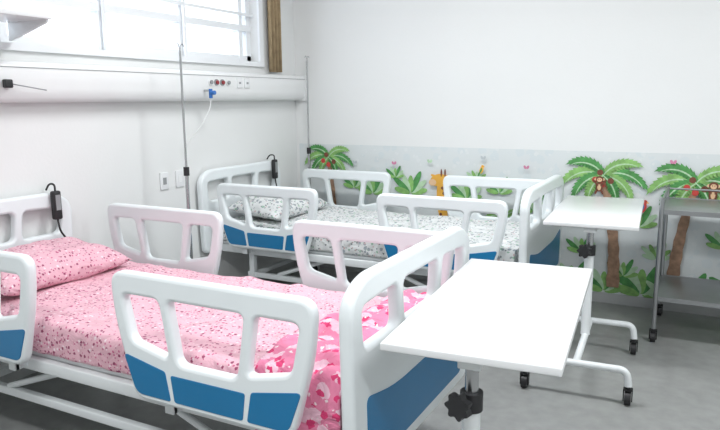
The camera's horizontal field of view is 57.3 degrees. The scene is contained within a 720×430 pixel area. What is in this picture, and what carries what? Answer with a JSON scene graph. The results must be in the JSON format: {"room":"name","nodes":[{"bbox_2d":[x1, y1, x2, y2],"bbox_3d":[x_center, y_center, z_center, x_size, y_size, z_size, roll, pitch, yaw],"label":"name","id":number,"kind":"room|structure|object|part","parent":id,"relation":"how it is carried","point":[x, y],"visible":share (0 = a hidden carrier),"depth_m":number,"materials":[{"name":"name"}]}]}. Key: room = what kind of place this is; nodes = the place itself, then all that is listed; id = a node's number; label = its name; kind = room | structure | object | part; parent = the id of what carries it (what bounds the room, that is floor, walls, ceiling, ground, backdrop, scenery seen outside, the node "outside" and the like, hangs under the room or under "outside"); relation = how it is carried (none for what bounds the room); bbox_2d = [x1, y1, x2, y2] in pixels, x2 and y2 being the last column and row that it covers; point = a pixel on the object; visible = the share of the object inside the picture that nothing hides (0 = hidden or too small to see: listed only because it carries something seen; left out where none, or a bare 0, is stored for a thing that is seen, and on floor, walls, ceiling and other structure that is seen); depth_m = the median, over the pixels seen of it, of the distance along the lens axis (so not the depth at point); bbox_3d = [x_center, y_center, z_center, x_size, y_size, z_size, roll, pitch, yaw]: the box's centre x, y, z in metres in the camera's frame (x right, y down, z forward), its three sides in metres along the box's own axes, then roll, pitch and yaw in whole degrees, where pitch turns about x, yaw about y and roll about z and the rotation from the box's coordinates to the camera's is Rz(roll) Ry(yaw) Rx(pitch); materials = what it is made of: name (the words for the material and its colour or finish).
{"room":"hospital room","nodes":[
{"label":"hospital room","id":0,"kind":"room"},
{"bbox_2d":[0,0,297,367],"bbox_3d":[-2.249,-0.488,2.472,0.200,2.950,7.000,5,11,27],"label":"wall","id":1,"kind":"structure","parent":0,"point":[98,155],"depth_m":4.02,"materials":[{"name":"paint"}]},
{"bbox_2d":[0,7,51,40],"bbox_3d":[-1.756,-0.838,2.824,0.299,0.110,0.780,5,11,27],"label":"wall shelf","id":2,"kind":"object","parent":1,"relation":"attached to","point":[21,23],"visible":1,"depth_m":3.10,"materials":[{"name":"white laminate"}]},
{"bbox_2d":[0,0,250,60],"bbox_3d":[-1.388,-1.448,3.975,0.070,0.930,2.280,5,11,27],"label":"mullions","id":3,"kind":"object","parent":1,"relation":"attached to","point":[93,6],"visible":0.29,"depth_m":4.13,"materials":[{"name":"white metal"}]},
{"bbox_2d":[0,0,264,66],"bbox_3d":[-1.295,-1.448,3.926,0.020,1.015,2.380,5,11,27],"label":"window frame","id":4,"kind":"structure","parent":1,"relation":"attached to","point":[3,45],"depth_m":3.97,"materials":[{"name":"white metal"}]},
{"bbox_2d":[0,260,296,382],"bbox_3d":[-2.143,0.938,2.671,0.012,0.070,7.000,5,11,27],"label":"baseboard","id":5,"kind":"structure","parent":1,"relation":"attached to","point":[23,372],"depth_m":3.42,"materials":[{"name":"plastic"}]},
{"bbox_2d":[0,60,306,102],"bbox_3d":[-1.686,-0.641,3.175,0.132,0.208,5.196,5,11,27],"label":"panel","id":6,"kind":"object","parent":1,"relation":"attached to","point":[62,82],"visible":0.97,"depth_m":3.80,"materials":[{"name":"plastic"}]},
{"bbox_2d":[2,79,46,90],"bbox_3d":[-1.604,-0.621,3.151,0.034,0.053,0.192,9,13,42],"label":"hook","id":7,"kind":"object","parent":6,"relation":"attached to","point":[7,83],"visible":1,"depth_m":3.09,"materials":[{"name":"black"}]},
{"bbox_3d":[-1.588,-0.614,3.159,0.161,0.036,0.006,-9,13,-41],"label":"rod","id":8,"kind":"part","parent":7,"relation":"part of","materials":[{"name":"grey plastic"}]},
{"bbox_2d":[186,89,215,144],"bbox_3d":[-1.043,-0.641,4.312,0.210,0.362,0.081,-5,11,-22],"label":"oxygen flowmeter","id":9,"kind":"object","parent":6,"relation":"attached to","point":[211,93],"visible":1,"depth_m":4.29,"materials":[{"name":"blue plastic"},{"name":"clear plastic"},{"name":"chrome"}]},
{"bbox_2d":[237,78,242,87],"bbox_3d":[-0.848,-0.929,4.641,0.009,0.070,0.060,5,11,27],"label":"socket","id":10,"kind":"object","parent":6,"relation":"attached to","point":[239,80],"depth_m":4.64,"materials":[{"name":"white plastic"}]},
{"bbox_2d":[244,78,249,87],"bbox_3d":[-0.808,-0.943,4.715,0.009,0.070,0.060,5,11,27],"label":"socket","id":11,"kind":"object","parent":6,"relation":"attached to","point":[246,80],"depth_m":4.71,"materials":[{"name":"white plastic"}]},
{"bbox_2d":[159,172,168,189],"bbox_3d":[-1.250,-0.217,4.214,0.012,0.110,0.072,5,11,27],"label":"wall outlet","id":12,"kind":"object","parent":1,"relation":"attached to","point":[164,181],"visible":1,"depth_m":4.21,"materials":[{"name":"white plastic"}]},
{"bbox_2d":[100,0,252,55],"bbox_3d":[-1.339,-1.444,3.950,0.018,0.930,2.280,5,11,27],"label":"bars","id":13,"kind":"object","parent":1,"relation":"attached to","point":[182,3],"visible":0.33,"depth_m":4.32,"materials":[{"name":"white metal"}]},
{"bbox_2d":[175,170,183,187],"bbox_3d":[-1.186,-0.239,4.336,0.012,0.110,0.072,5,11,27],"label":"wall outlet","id":14,"kind":"object","parent":1,"relation":"attached to","point":[179,175],"visible":0.92,"depth_m":4.33,"materials":[{"name":"white plastic"}]},
{"bbox_2d":[267,0,281,71],"bbox_3d":[-1.233,-1.454,3.995,0.067,1.072,2.700,5,11,27],"label":"window curtain","id":15,"kind":"object","parent":1,"relation":"attached to","point":[273,6],"visible":1,"depth_m":5.07,"materials":[{"name":"brown fabric"}]},
{"bbox_2d":[0,265,719,429],"bbox_3d":[0.334,1.234,1.408,6.000,0.120,7.400,5,11,27],"label":"floor","id":16,"kind":"structure","parent":0,"point":[675,377],"depth_m":3.19,"materials":[{"name":"plastic"}]},
{"bbox_2d":[176,43,192,258],"bbox_3d":[-1.011,-0.130,3.917,0.396,1.726,0.413,5,11,27],"label":"pole","id":17,"kind":"object","parent":16,"relation":"on","point":[185,169],"visible":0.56,"depth_m":3.85,"materials":[{"name":"silver metal"}]},
{"bbox_2d":[0,183,469,429],"bbox_3d":[-0.773,0.440,2.780,2.246,0.990,1.132,5,11,27],"label":"hospital bed","id":18,"kind":"object","parent":16,"relation":"on","point":[184,337],"visible":0.91,"depth_m":2.37,"materials":[{"name":"white plastic"}]},
{"bbox_3d":[-1.312,0.477,2.467,0.189,0.130,0.006,5,11,27],"label":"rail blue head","id":19,"kind":"part","parent":18,"relation":"part of","materials":[{"name":"plastic"}]},
{"bbox_3d":[-1.330,0.547,2.557,0.036,0.095,0.053,5,11,27],"label":"rail arm head","id":20,"kind":"part","parent":18,"relation":"part of"},
{"bbox_3d":[-1.522,0.330,2.576,0.781,0.430,0.042,5,11,27],"label":"rail head","id":21,"kind":"part","parent":18,"relation":"part of","materials":[{"name":"white plastic"}]},
{"bbox_3d":[-1.289,0.657,2.654,0.409,0.169,0.026,5,11,27],"label":"lift arm","id":22,"kind":"part","parent":18,"relation":"part of"},
{"bbox_3d":[-1.782,0.223,3.171,0.045,0.580,0.946,5,11,27],"label":"headboard","id":23,"kind":"part","parent":18,"relation":"part of","materials":[{"name":"white plastic"}]},
{"bbox_2d":[1,237,131,295],"bbox_3d":[-1.497,0.226,3.112,0.428,0.180,0.690,5,11,27],"label":"pillow","id":24,"kind":"object","parent":18,"relation":"on","point":[65,261],"depth_m":3.07,"materials":[{"name":"pink fabric"}]},
{"bbox_3d":[-0.934,0.775,2.487,1.700,0.035,0.030,5,11,27],"label":"frame","id":25,"kind":"part","parent":18,"relation":"part of","materials":[{"name":"white metal"}]},
{"bbox_3d":[-0.971,0.605,2.430,2.120,0.050,0.040,5,11,27],"label":"frame","id":26,"kind":"part","parent":18,"relation":"part of","materials":[{"name":"white metal"}]},
{"bbox_3d":[-0.691,0.528,2.147,0.189,0.130,0.006,5,11,27],"label":"rail blue foot","id":27,"kind":"part","parent":18,"relation":"part of","materials":[{"name":"plastic"}]},
{"bbox_3d":[-0.617,0.606,2.189,0.036,0.095,0.053,5,11,27],"label":"rail arm foot","id":28,"kind":"part","parent":18,"relation":"part of","materials":[{"name":"white plastic"}]},
{"bbox_3d":[-0.769,0.414,2.782,2.060,0.150,0.900,5,11,27],"label":"mattress","id":29,"kind":"part","parent":18,"relation":"part of","materials":[{"name":"pink fabric"}]},
{"bbox_3d":[-0.580,0.715,2.288,0.409,0.169,0.026,5,11,27],"label":"lift arm","id":30,"kind":"part","parent":18,"relation":"part of"},
{"bbox_3d":[-0.472,0.565,2.037,0.292,0.090,0.006,5,11,27],"label":"rail blue foot","id":31,"kind":"part","parent":18,"relation":"part of","materials":[{"name":"plastic"}]},
{"bbox_3d":[-0.464,0.416,2.029,0.781,0.430,0.042,5,11,27],"label":"rail foot","id":32,"kind":"part","parent":18,"relation":"part of","materials":[{"name":"white plastic"}]},
{"bbox_3d":[-0.253,0.564,1.920,0.189,0.130,0.006,5,11,27],"label":"rail blue foot","id":33,"kind":"part","parent":18,"relation":"part of","materials":[{"name":"plastic"}]},
{"bbox_2d":[255,289,426,429],"bbox_3d":[0.028,0.505,2.373,0.309,0.336,0.948,5,11,27],"label":"blanket","id":34,"kind":"object","parent":18,"relation":"on","point":[322,410],"visible":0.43,"depth_m":2.00,"materials":[{"name":"fabric"}]},
{"bbox_3d":[0.194,0.422,2.271,0.045,0.645,1.016,5,11,27],"label":"footboard","id":35,"kind":"part","parent":18,"relation":"part of","materials":[{"name":"white plastic"}]},
{"bbox_3d":[0.215,0.578,2.288,0.006,0.230,0.837,5,11,27],"label":"footboard blue panel","id":36,"kind":"part","parent":18,"relation":"part of","materials":[{"name":"plastic"}]},
{"bbox_2d":[304,56,319,269],"bbox_3d":[-0.418,-0.409,5.417,0.140,1.751,0.140,5,11,27],"label":"pole","id":37,"kind":"object","parent":16,"relation":"on","point":[307,57],"visible":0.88,"depth_m":5.35,"materials":[{"name":"silver metal"}]},
{"bbox_2d":[197,154,563,285],"bbox_3d":[0.141,0.132,4.498,2.246,0.990,1.132,5,11,27],"label":"hospital bed","id":38,"kind":"object","parent":16,"relation":"on","point":[260,220],"visible":0.66,"depth_m":4.33,"materials":[{"name":"white plastic"}]},
{"bbox_3d":[-0.837,0.134,4.412,0.189,0.130,0.006,5,11,27],"label":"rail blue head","id":39,"kind":"part","parent":38,"relation":"part of","materials":[{"name":"plastic"}]},
{"bbox_3d":[-0.869,-0.084,4.889,0.045,0.580,0.946,5,11,27],"label":"headboard","id":40,"kind":"part","parent":38,"relation":"part of","materials":[{"name":"white plastic"}]},
{"bbox_3d":[-0.762,0.211,4.454,0.036,0.095,0.053,5,11,27],"label":"rail arm head","id":41,"kind":"part","parent":38,"relation":"part of"},
{"bbox_3d":[-0.738,0.391,4.573,0.040,0.270,0.040,5,11,27],"label":"leg","id":42,"kind":"part","parent":38,"relation":"part of","materials":[{"name":"white metal"}]},
{"bbox_3d":[-0.618,0.171,4.302,0.292,0.090,0.006,5,11,27],"label":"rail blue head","id":43,"kind":"part","parent":38,"relation":"part of","materials":[{"name":"plastic"}]},
{"bbox_3d":[-0.609,0.022,4.295,0.781,0.430,0.042,5,11,27],"label":"rail head","id":44,"kind":"part","parent":38,"relation":"part of","materials":[{"name":"white plastic"}]},
{"bbox_3d":[-0.021,0.467,4.205,1.700,0.035,0.030,5,11,27],"label":"frame","id":45,"kind":"part","parent":38,"relation":"part of","materials":[{"name":"white metal"}]},
{"bbox_2d":[228,196,328,220],"bbox_3d":[-0.584,-0.082,4.830,0.428,0.177,0.690,5,11,27],"label":"pillow","id":46,"kind":"object","parent":38,"relation":"on","point":[262,208],"depth_m":4.61,"materials":[{"name":"white fabric"}]},
{"bbox_3d":[-0.399,0.169,4.186,0.189,0.130,0.006,5,11,27],"label":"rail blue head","id":47,"kind":"part","parent":38,"relation":"part of","materials":[{"name":"plastic"}]},
{"bbox_3d":[-0.376,0.349,4.372,0.409,0.169,0.026,5,11,27],"label":"lift arm","id":48,"kind":"part","parent":38,"relation":"part of"},
{"bbox_3d":[-0.058,0.297,4.149,2.120,0.050,0.040,5,11,27],"label":"frame","id":49,"kind":"part","parent":38,"relation":"part of","materials":[{"name":"white metal"}]},
{"bbox_3d":[0.144,0.108,4.500,2.060,0.148,0.900,5,11,27],"label":"mattress","id":50,"kind":"part","parent":38,"relation":"part of","materials":[{"name":"white fabric"}]},
{"bbox_3d":[0.222,0.220,3.865,0.189,0.130,0.006,5,11,27],"label":"rail blue foot","id":51,"kind":"part","parent":38,"relation":"part of","materials":[{"name":"plastic"}]},
{"bbox_3d":[0.333,0.407,4.006,0.409,0.169,0.026,5,11,27],"label":"lift arm","id":52,"kind":"part","parent":38,"relation":"part of"},
{"bbox_3d":[0.441,0.257,3.755,0.292,0.090,0.006,5,11,27],"label":"rail blue foot","id":53,"kind":"part","parent":38,"relation":"part of","materials":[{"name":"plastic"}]},
{"bbox_3d":[0.449,0.108,3.748,0.781,0.430,0.042,5,11,27],"label":"rail foot","id":54,"kind":"part","parent":38,"relation":"part of","materials":[{"name":"white plastic"}]},
{"bbox_3d":[0.660,0.256,3.639,0.189,0.130,0.006,5,11,27],"label":"rail blue foot","id":55,"kind":"part","parent":38,"relation":"part of","materials":[{"name":"plastic"}]},
{"bbox_3d":[1.107,0.114,3.990,0.045,0.645,1.016,5,11,27],"label":"footboard","id":56,"kind":"part","parent":38,"relation":"part of","materials":[{"name":"white plastic"}]},
{"bbox_3d":[1.128,0.271,4.007,0.006,0.230,0.837,5,11,27],"label":"footboard blue panel","id":57,"kind":"part","parent":38,"relation":"part of","materials":[{"name":"plastic"}]},
{"bbox_2d":[380,258,592,429],"bbox_3d":[0.389,0.678,1.984,0.512,0.775,1.372,4,11,23],"label":"table","id":58,"kind":"object","parent":16,"relation":"on","point":[517,316],"visible":1,"depth_m":1.86,"materials":[{"name":"white plastic"}]},
{"bbox_3d":[0.250,0.487,1.677,0.071,0.072,0.022,8,13,40],"label":"star knob","id":59,"kind":"part","parent":58,"relation":"part of","materials":[{"name":"black plastic"}]},
{"bbox_2d":[520,195,643,404],"bbox_3d":[1.290,0.376,3.669,0.512,0.775,1.372,4,11,24],"label":"table","id":60,"kind":"object","parent":16,"relation":"on","point":[590,213],"visible":0.75,"depth_m":3.44,"materials":[{"name":"white laminate"}]},
{"bbox_3d":[1.145,0.184,3.365,0.071,0.072,0.022,8,13,42],"label":"star knob","id":61,"kind":"part","parent":60,"relation":"part of","materials":[{"name":"black plastic"}]},
{"bbox_2d":[649,186,719,341],"bbox_3d":[2.094,0.301,3.854,0.657,0.845,0.590,5,11,27],"label":"trolley","id":62,"kind":"object","parent":16,"relation":"on","point":[667,288],"visible":1,"depth_m":3.83,"materials":[{"name":"grey metal"}]},
{"bbox_3d":[1.698,0.281,3.757,0.025,0.765,0.025,5,11,27],"label":"leg","id":63,"kind":"part","parent":62,"relation":"part of","materials":[{"name":"metal"}]},
{"bbox_3d":[1.944,0.198,4.219,0.025,0.765,0.025,5,11,27],"label":"leg","id":64,"kind":"part","parent":62,"relation":"part of","materials":[{"name":"metal"}]},
{"bbox_2d":[658,275,719,303],"bbox_3d":[2.095,0.457,3.881,0.625,0.010,0.540,5,11,27],"label":"shelf","id":65,"kind":"object","parent":62,"relation":"attached to","point":[672,289],"depth_m":3.91,"materials":[{"name":"metal"}]},
{"bbox_3d":[2.092,-0.105,3.785,0.627,0.012,0.534,5,11,27],"label":"guard rail","id":66,"kind":"part","parent":62,"relation":"part of","materials":[{"name":"metal"}]},
{"bbox_2d":[664,198,719,212],"bbox_3d":[2.091,-0.041,3.794,0.625,0.010,0.540,5,11,27],"label":"shelf","id":67,"kind":"object","parent":62,"relation":"attached to","point":[672,205],"depth_m":3.85,"materials":[{"name":"metal"}]},
{"bbox_2d":[293,0,719,187],"bbox_3d":[1.989,-0.841,4.284,6.000,2.950,0.200,5,11,27],"label":"wall","id":68,"kind":"structure","parent":0,"point":[643,76],"depth_m":4.63,"materials":[{"name":"paint"}]},
{"bbox_2d":[299,143,719,297],"bbox_3d":[1.950,0.087,4.334,5.560,0.987,0.038,5,11,27],"label":"mural","id":69,"kind":"object","parent":68,"relation":"attached to","point":[624,261],"visible":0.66,"depth_m":4.51,"materials":[{"name":"paint"}]},
{"bbox_2d":[320,264,719,316],"bbox_3d":[1.958,0.594,4.436,5.588,0.070,0.012,5,11,27],"label":"baseboard","id":70,"kind":"structure","parent":68,"relation":"attached to","point":[619,299],"depth_m":4.47,"materials":[{"name":"plastic"}]},
{"label":"outside","id":71,"kind":"structure","parent":0,"visible":0},
{"bbox_3d":[-2.576,0.745,4.873,2.400,0.100,10.500,5,11,27],"label":"ground","id":72,"kind":"structure","parent":71,"visible":0},
{"bbox_2d":[4,0,232,54],"bbox_3d":[-3.546,-0.859,5.101,0.240,3.000,10.500,5,11,27],"label":"window","id":73,"kind":"structure","parent":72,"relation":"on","point":[65,24],"depth_m":7.05,"materials":[{"name":"glass"}]}
]}

